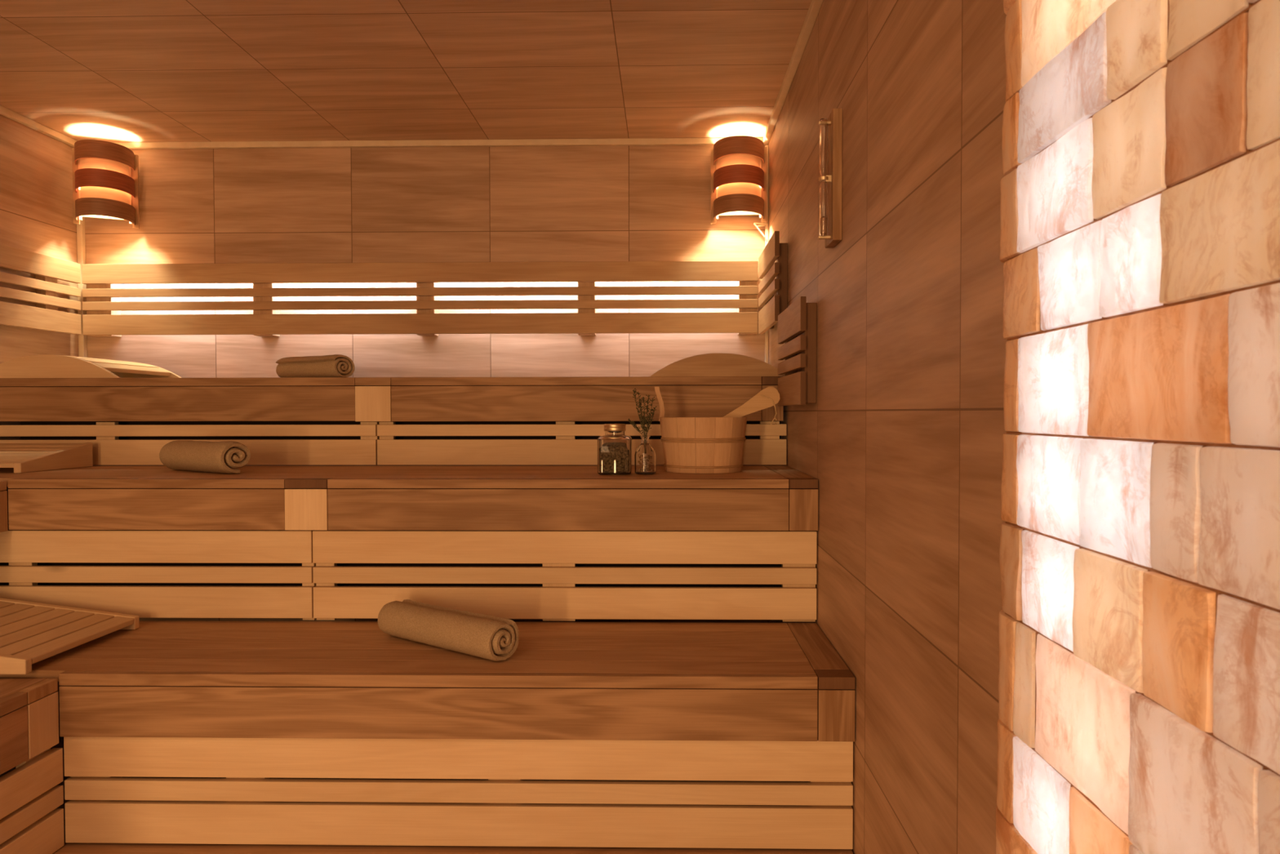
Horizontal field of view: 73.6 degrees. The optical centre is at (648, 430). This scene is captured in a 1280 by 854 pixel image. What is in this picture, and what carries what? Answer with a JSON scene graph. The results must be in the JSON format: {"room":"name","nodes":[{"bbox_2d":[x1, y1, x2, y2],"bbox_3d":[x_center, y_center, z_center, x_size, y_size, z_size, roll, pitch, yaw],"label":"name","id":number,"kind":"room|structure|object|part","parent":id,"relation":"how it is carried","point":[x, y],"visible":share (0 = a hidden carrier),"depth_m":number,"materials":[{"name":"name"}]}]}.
{"room":"sauna","nodes":[
{"label":"sauna","id":0,"kind":"room"},
{"bbox_2d":[0,114,78,777],"bbox_3d":[-2.575,0.127,1.049,0.100,2.628,5.392,0,1,1],"label":"wall","id":1,"kind":"structure","parent":0,"point":[37,214],"depth_m":3.46,"materials":[{"name":"wood"}]},
{"bbox_2d":[0,480,8,532],"bbox_3d":[-2.205,0.242,1.477,0.626,0.147,2.057,0,1,1],"label":"bench","id":2,"kind":"object","parent":1,"relation":"attached to","point":[3,494],"visible":1,"depth_m":2.48,"materials":[{"name":"brown wood"}]},
{"bbox_2d":[0,105,77,147],"bbox_3d":[-2.513,-1.174,1.070,0.026,0.026,5.292,0,1,1],"label":"trim","id":3,"kind":"structure","parent":1,"relation":"attached to","point":[5,112],"depth_m":3.43,"materials":[{"name":"brown wood"}]},
{"bbox_2d":[0,244,81,334],"bbox_3d":[-2.456,-0.544,3.012,0.062,0.300,1.250,0,1,1],"label":"backrest","id":4,"kind":"object","parent":1,"relation":"attached to","point":[46,316],"visible":1,"depth_m":3.40,"materials":[{"name":"brown wood"}]},
{"bbox_2d":[56,758,122,842],"bbox_3d":[-1.029,1.488,1.098,3.187,0.100,5.492,0,1,1],"label":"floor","id":5,"kind":"structure","parent":0,"point":[62,806],"depth_m":3.24,"materials":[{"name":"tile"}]},
{"bbox_2d":[52,842,853,853],"bbox_3d":[-0.997,1.210,1.699,2.938,0.430,0.705,0,1,1],"label":"footboard","id":6,"kind":"object","parent":5,"relation":"on","point":[68,847],"visible":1,"depth_m":2.02,"materials":[{"name":"brown wood"}]},
{"bbox_2d":[0,747,64,853],"bbox_3d":[-1.431,0.883,1.165,0.048,0.244,1.737,0,1,1],"label":"slatted panel","id":7,"kind":"object","parent":6,"relation":"on","point":[31,822],"visible":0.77,"depth_m":1.94,"materials":[{"name":"brown wood"}]},
{"bbox_2d":[0,678,58,774],"bbox_3d":[-1.959,0.679,1.165,1.106,0.154,1.724,0,1,1],"label":"bench","id":8,"kind":"object","parent":7,"relation":"on","point":[29,707],"visible":1,"depth_m":1.93,"materials":[{"name":"brown wood"}]},
{"bbox_3d":[-1.404,0.677,1.970,0.026,0.123,0.093,0,1,1],"label":"joint post","id":9,"kind":"part","parent":8,"relation":"part of","materials":[{"name":"brown wood"}]},
{"bbox_2d":[63,736,853,848],"bbox_3d":[-0.456,0.855,2.038,1.868,0.262,0.045,0,1,1],"label":"slatted panel","id":10,"kind":"object","parent":6,"relation":"on","point":[246,806],"visible":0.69,"depth_m":2.02,"materials":[{"name":"brown wood"}]},
{"bbox_2d":[0,620,855,741],"bbox_3d":[-0.986,0.642,2.266,2.939,0.150,0.514,0,1,1],"label":"bench","id":11,"kind":"object","parent":10,"relation":"on","point":[633,681],"visible":1,"depth_m":2.01,"materials":[{"name":"brown wood"}]},
{"bbox_2d":[0,597,139,674],"bbox_3d":[-1.687,0.522,2.227,0.460,0.093,0.436,0,1,1],"label":"headrest cover","id":12,"kind":"object","parent":11,"relation":"on","point":[31,633],"visible":1,"depth_m":2.25,"materials":[{"name":"brown wood"}]},
{"bbox_3d":[-1.691,0.526,2.020,0.460,0.093,0.022,0,1,1],"label":"rail","id":13,"kind":"part","parent":12,"relation":"part of","materials":[{"name":"brown wood"}]},
{"bbox_3d":[-1.683,0.517,2.433,0.460,0.093,0.022,0,1,1],"label":"rail","id":14,"kind":"part","parent":12,"relation":"part of","materials":[{"name":"brown wood"}]},
{"bbox_2d":[377,599,519,661],"bbox_3d":[-0.532,0.517,2.235,0.454,0.097,0.111,1,2,36],"label":"rolled towel","id":15,"kind":"object","parent":11,"relation":"on","point":[491,637],"visible":1,"depth_m":2.17,"materials":[{"name":"fabric"}]},
{"bbox_3d":[0.436,0.661,1.994,0.084,0.120,0.024,0,1,1],"label":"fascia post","id":16,"kind":"part","parent":11,"relation":"part of","materials":[{"name":"brown wood"}]},
{"bbox_2d":[995,0,1279,853],"bbox_3d":[0.409,0.137,0.538,0.084,2.622,0.836,0,1,1],"label":"wall","id":17,"kind":"structure","parent":5,"relation":"on","point":[1139,621],"depth_m":0.65,"materials":[{"name":"orange stone"}]},
{"bbox_2d":[0,0,811,142],"bbox_3d":[-1.033,-1.239,1.040,3.187,0.100,5.492,0,1,1],"label":"ceiling","id":18,"kind":"structure","parent":0,"point":[104,70],"depth_m":2.90,"materials":[{"name":"wood"}]},
{"bbox_2d":[84,144,768,622],"bbox_3d":[-0.979,0.067,3.764,3.187,2.628,0.100,0,1,1],"label":"wall","id":19,"kind":"structure","parent":0,"point":[624,202],"depth_m":3.69,"materials":[{"name":"wood"}]},
{"bbox_2d":[76,217,87,357],"bbox_3d":[-2.462,-0.711,3.714,0.024,1.006,0.024,0,1,1],"label":"trim","id":20,"kind":"structure","parent":19,"relation":"attached to","point":[81,237],"depth_m":3.71,"materials":[{"name":"brown wood"}]},
{"bbox_2d":[71,139,139,229],"bbox_3d":[-2.269,-1.023,3.593,0.222,0.315,0.237,1,2,39],"label":"wall lamp","id":21,"kind":"object","parent":19,"relation":"attached to","point":[105,174],"visible":1,"depth_m":3.51,"materials":[{"name":"brown wood"}]},
{"bbox_2d":[0,376,783,421],"bbox_3d":[-0.993,-0.119,3.390,2.964,0.160,0.582,0,1,1],"label":"bench","id":22,"kind":"object","parent":19,"relation":"attached to","point":[610,398],"visible":0.96,"depth_m":3.10,"materials":[{"name":"brown wood"}]},
{"bbox_2d":[0,354,182,377],"bbox_3d":[-2.210,-0.241,3.381,0.524,0.087,0.475,0,1,1],"label":"headrest cover","id":23,"kind":"object","parent":22,"relation":"on","point":[46,366],"visible":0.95,"depth_m":3.15,"materials":[{"name":"brown wood"}]},
{"bbox_3d":[-2.215,-0.236,3.154,0.524,0.086,0.020,0,1,1],"label":"panel","id":24,"kind":"part","parent":23,"relation":"part of","materials":[{"name":"brown wood"}]},
{"bbox_3d":[-2.206,-0.245,3.609,0.524,0.086,0.020,0,1,1],"label":"panel","id":25,"kind":"part","parent":23,"relation":"part of","materials":[{"name":"brown wood"}]},
{"bbox_2d":[275,354,355,377],"bbox_3d":[-1.286,-0.242,3.292,0.356,0.091,0.109,1,1,32],"label":"rolled towel","id":26,"kind":"object","parent":22,"relation":"on","point":[335,365],"visible":0.98,"depth_m":3.23,"materials":[{"name":"fabric"}]},
{"bbox_3d":[-1.000,-0.097,3.112,0.130,0.128,0.026,0,1,1],"label":"joint post","id":27,"kind":"part","parent":22,"relation":"part of","materials":[{"name":"brown wood"}]},
{"bbox_2d":[20,421,781,439],"bbox_3d":[-0.947,0.041,3.228,2.882,0.158,0.010,0,1,1],"label":"board","id":28,"kind":"object","parent":22,"relation":"attached to","point":[22,423],"visible":0.02,"depth_m":3.23,"materials":[{"name":"brown wood"}]},
{"bbox_2d":[650,352,778,376],"bbox_3d":[0.241,-0.243,3.317,0.462,0.086,0.450,0,1,1],"label":"headrest cover","id":29,"kind":"object","parent":22,"relation":"on","point":[717,364],"visible":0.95,"depth_m":3.09,"materials":[{"name":"brown wood"}]},
{"bbox_3d":[0.445,-0.099,3.085,0.076,0.128,0.024,0,1,1],"label":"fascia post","id":30,"kind":"part","parent":22,"relation":"part of","materials":[{"name":"brown wood"}]},
{"bbox_2d":[81,260,758,337],"bbox_3d":[-0.975,-0.558,3.655,2.868,0.303,0.089,0,1,1],"label":"backrest","id":31,"kind":"object","parent":19,"relation":"attached to","point":[104,317],"visible":1,"depth_m":3.61,"materials":[{"name":"brown wood"}]},
{"bbox_2d":[111,137,762,149],"bbox_3d":[-0.982,-1.232,3.675,2.935,0.026,0.022,0,1,1],"label":"trim","id":32,"kind":"structure","parent":19,"relation":"attached to","point":[637,141],"depth_m":3.67,"materials":[{"name":"brown wood"}]},
{"bbox_2d":[711,135,767,224],"bbox_3d":[0.374,-1.037,3.564,0.236,0.315,0.204,0,1,6],"label":"wall lamp","id":33,"kind":"object","parent":19,"relation":"attached to","point":[739,163],"visible":1,"depth_m":3.49,"materials":[{"name":"brown wood"}]},
{"bbox_2d":[753,222,767,236],"bbox_3d":[0.475,-0.853,3.643,0.061,0.061,0.008,0,1,-6],"label":"bracket","id":34,"kind":"object","parent":19,"relation":"attached to","point":[754,224],"visible":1,"depth_m":3.64,"materials":[{"name":"beige wood"}]},
{"bbox_2d":[764,145,768,363],"bbox_3d":[0.505,-0.714,3.662,0.014,1.006,0.014,0,1,1],"label":"trim","id":35,"kind":"structure","parent":19,"relation":"attached to","point":[767,146],"depth_m":3.65,"materials":[{"name":"brown wood"}]},
{"bbox_2d":[767,0,1008,853],"bbox_3d":[0.511,0.124,0.990,0.100,2.628,5.392,0,1,1],"label":"wall","id":36,"kind":"structure","parent":0,"point":[901,438],"depth_m":1.54,"materials":[{"name":"wood"}]},
{"bbox_2d":[0,465,817,530],"bbox_3d":[-0.976,0.208,2.809,2.939,0.148,0.656,0,1,1],"label":"bench","id":37,"kind":"object","parent":36,"relation":"attached to","point":[95,497],"visible":1,"depth_m":2.48,"materials":[{"name":"brown wood"}]},
{"bbox_2d":[0,442,93,473],"bbox_3d":[-2.228,0.090,2.922,0.432,0.087,0.348,0,1,1],"label":"headrest cover","id":38,"kind":"object","parent":37,"relation":"on","point":[23,457],"visible":1,"depth_m":2.94,"materials":[{"name":"brown wood"}]},
{"bbox_2d":[0,529,316,620],"bbox_3d":[-1.718,0.427,2.539,1.466,0.268,0.045,0,1,1],"label":"slatted panel","id":39,"kind":"object","parent":37,"relation":"attached to","point":[23,549],"visible":0.82,"depth_m":2.51,"materials":[{"name":"brown wood"}]},
{"bbox_2d":[0,421,379,465],"bbox_3d":[-1.734,0.048,3.153,1.480,0.159,0.045,0,1,1],"label":"slatted panel","id":40,"kind":"object","parent":37,"relation":"on","point":[108,449],"visible":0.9,"depth_m":3.13,"materials":[{"name":"brown wood"}]},
{"bbox_2d":[159,440,250,473],"bbox_3d":[-1.452,0.084,2.796,0.384,0.102,0.116,1,1,34],"label":"rolled towel","id":41,"kind":"object","parent":37,"relation":"on","point":[206,456],"visible":1,"depth_m":2.72,"materials":[{"name":"fabric"}]},
{"bbox_3d":[-0.995,0.229,2.495,0.124,0.120,0.026,0,1,1],"label":"joint post","id":42,"kind":"part","parent":37,"relation":"part of","materials":[{"name":"brown wood"}]},
{"bbox_2d":[0,523,789,586],"bbox_3d":[-0.958,0.421,2.613,2.882,0.270,0.010,0,1,1],"label":"board","id":43,"kind":"object","parent":37,"relation":"attached to","point":[1,563],"visible":0.02,"depth_m":2.60,"materials":[{"name":"brown wood"}]},
{"bbox_2d":[312,529,817,622],"bbox_3d":[-0.248,0.425,2.510,1.469,0.268,0.045,0,1,1],"label":"slatted panel","id":44,"kind":"object","parent":37,"relation":"attached to","point":[558,552],"visible":0.99,"depth_m":2.49,"materials":[{"name":"brown wood"}]},
{"bbox_2d":[377,421,786,465],"bbox_3d":[-0.246,0.046,3.124,1.488,0.159,0.045,0,1,1],"label":"slatted panel","id":45,"kind":"object","parent":37,"relation":"on","point":[769,449],"visible":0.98,"depth_m":3.11,"materials":[{"name":"brown wood"}]},
{"bbox_2d":[597,423,631,475],"bbox_3d":[-0.105,0.057,2.664,0.103,0.156,0.103,0,1,1],"label":"glass jar","id":46,"kind":"object","parent":37,"relation":"on","point":[614,447],"visible":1,"depth_m":2.61,"materials":[{"name":"glass"}]},
{"bbox_3d":[-0.106,-0.010,2.663,0.068,0.022,0.068,0,1,1],"label":"lid","id":47,"kind":"part","parent":46,"relation":"part of","materials":[{"name":"metal"}]},
{"bbox_2d":[634,435,656,475],"bbox_3d":[-0.011,0.076,2.653,0.067,0.119,0.067,0,1,1],"label":"glass bottle","id":48,"kind":"object","parent":37,"relation":"on","point":[645,455],"visible":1,"depth_m":2.63,"materials":[{"name":"clear glass"}]},
{"bbox_2d":[628,388,656,435],"bbox_3d":[-0.020,-0.030,2.649,0.088,0.202,0.033,0,1,1],"label":"sprig","id":49,"kind":"object","parent":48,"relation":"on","point":[643,420],"visible":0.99,"depth_m":2.65,"materials":[{"name":"green plant"}]},
{"bbox_2d":[654,386,746,473],"bbox_3d":[0.170,-0.006,2.804,0.302,0.275,0.286,0,1,1],"label":"bucket","id":50,"kind":"object","parent":37,"relation":"on","point":[691,445],"visible":0.99,"depth_m":2.69,"materials":[{"name":"brown wood"}]},
{"bbox_2d":[723,386,779,424],"bbox_3d":[0.260,-0.019,2.782,0.329,0.248,0.080,0,1,1],"label":"ladle","id":51,"kind":"object","parent":50,"relation":"in","point":[768,397],"visible":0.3,"depth_m":2.77,"materials":[{"name":"brown wood"}]},
{"bbox_3d":[0.389,-0.068,2.769,0.052,0.097,0.006,0,1,2],"label":"cord","id":52,"kind":"part","parent":51,"relation":"part of","materials":[{"name":"fabric"}]},
{"bbox_3d":[0.446,0.228,2.468,0.082,0.120,0.024,0,1,1],"label":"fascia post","id":53,"kind":"part","parent":37,"relation":"part of","materials":[{"name":"brown wood"}]},
{"bbox_2d":[122,776,808,782],"bbox_3d":[-0.422,0.873,2.129,1.792,0.215,0.010,0,1,1],"label":"board","id":54,"kind":"object","parent":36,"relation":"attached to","point":[122,776],"visible":0.02,"depth_m":2.12,"materials":[{"name":"brown wood"}]},
{"bbox_2d":[758,231,787,334],"bbox_3d":[0.478,-0.554,3.300,0.052,0.319,0.530,0,1,1],"label":"backrest","id":55,"kind":"object","parent":36,"relation":"attached to","point":[774,305],"visible":0.91,"depth_m":3.12,"materials":[{"name":"brown wood"}]},
{"bbox_2d":[762,0,823,144],"bbox_3d":[0.447,-1.177,1.013,0.026,0.026,5.292,0,1,1],"label":"trim","id":56,"kind":"structure","parent":36,"relation":"attached to","point":[814,9],"depth_m":2.81,"materials":[{"name":"brown wood"}]},
{"bbox_2d":[777,296,816,405],"bbox_3d":[0.467,-0.236,2.711,0.052,0.312,0.497,0,1,1],"label":"backrest","id":57,"kind":"object","parent":36,"relation":"attached to","point":[795,388],"visible":1,"depth_m":2.51,"materials":[{"name":"brown wood"}]},
{"bbox_2d":[817,108,842,248],"bbox_3d":[0.455,-0.639,2.182,0.055,0.327,0.108,0,1,1],"label":"timer","id":58,"kind":"object","parent":36,"relation":"attached to","point":[830,229],"visible":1,"depth_m":2.14,"materials":[{"name":"brown wood"}]}
]}

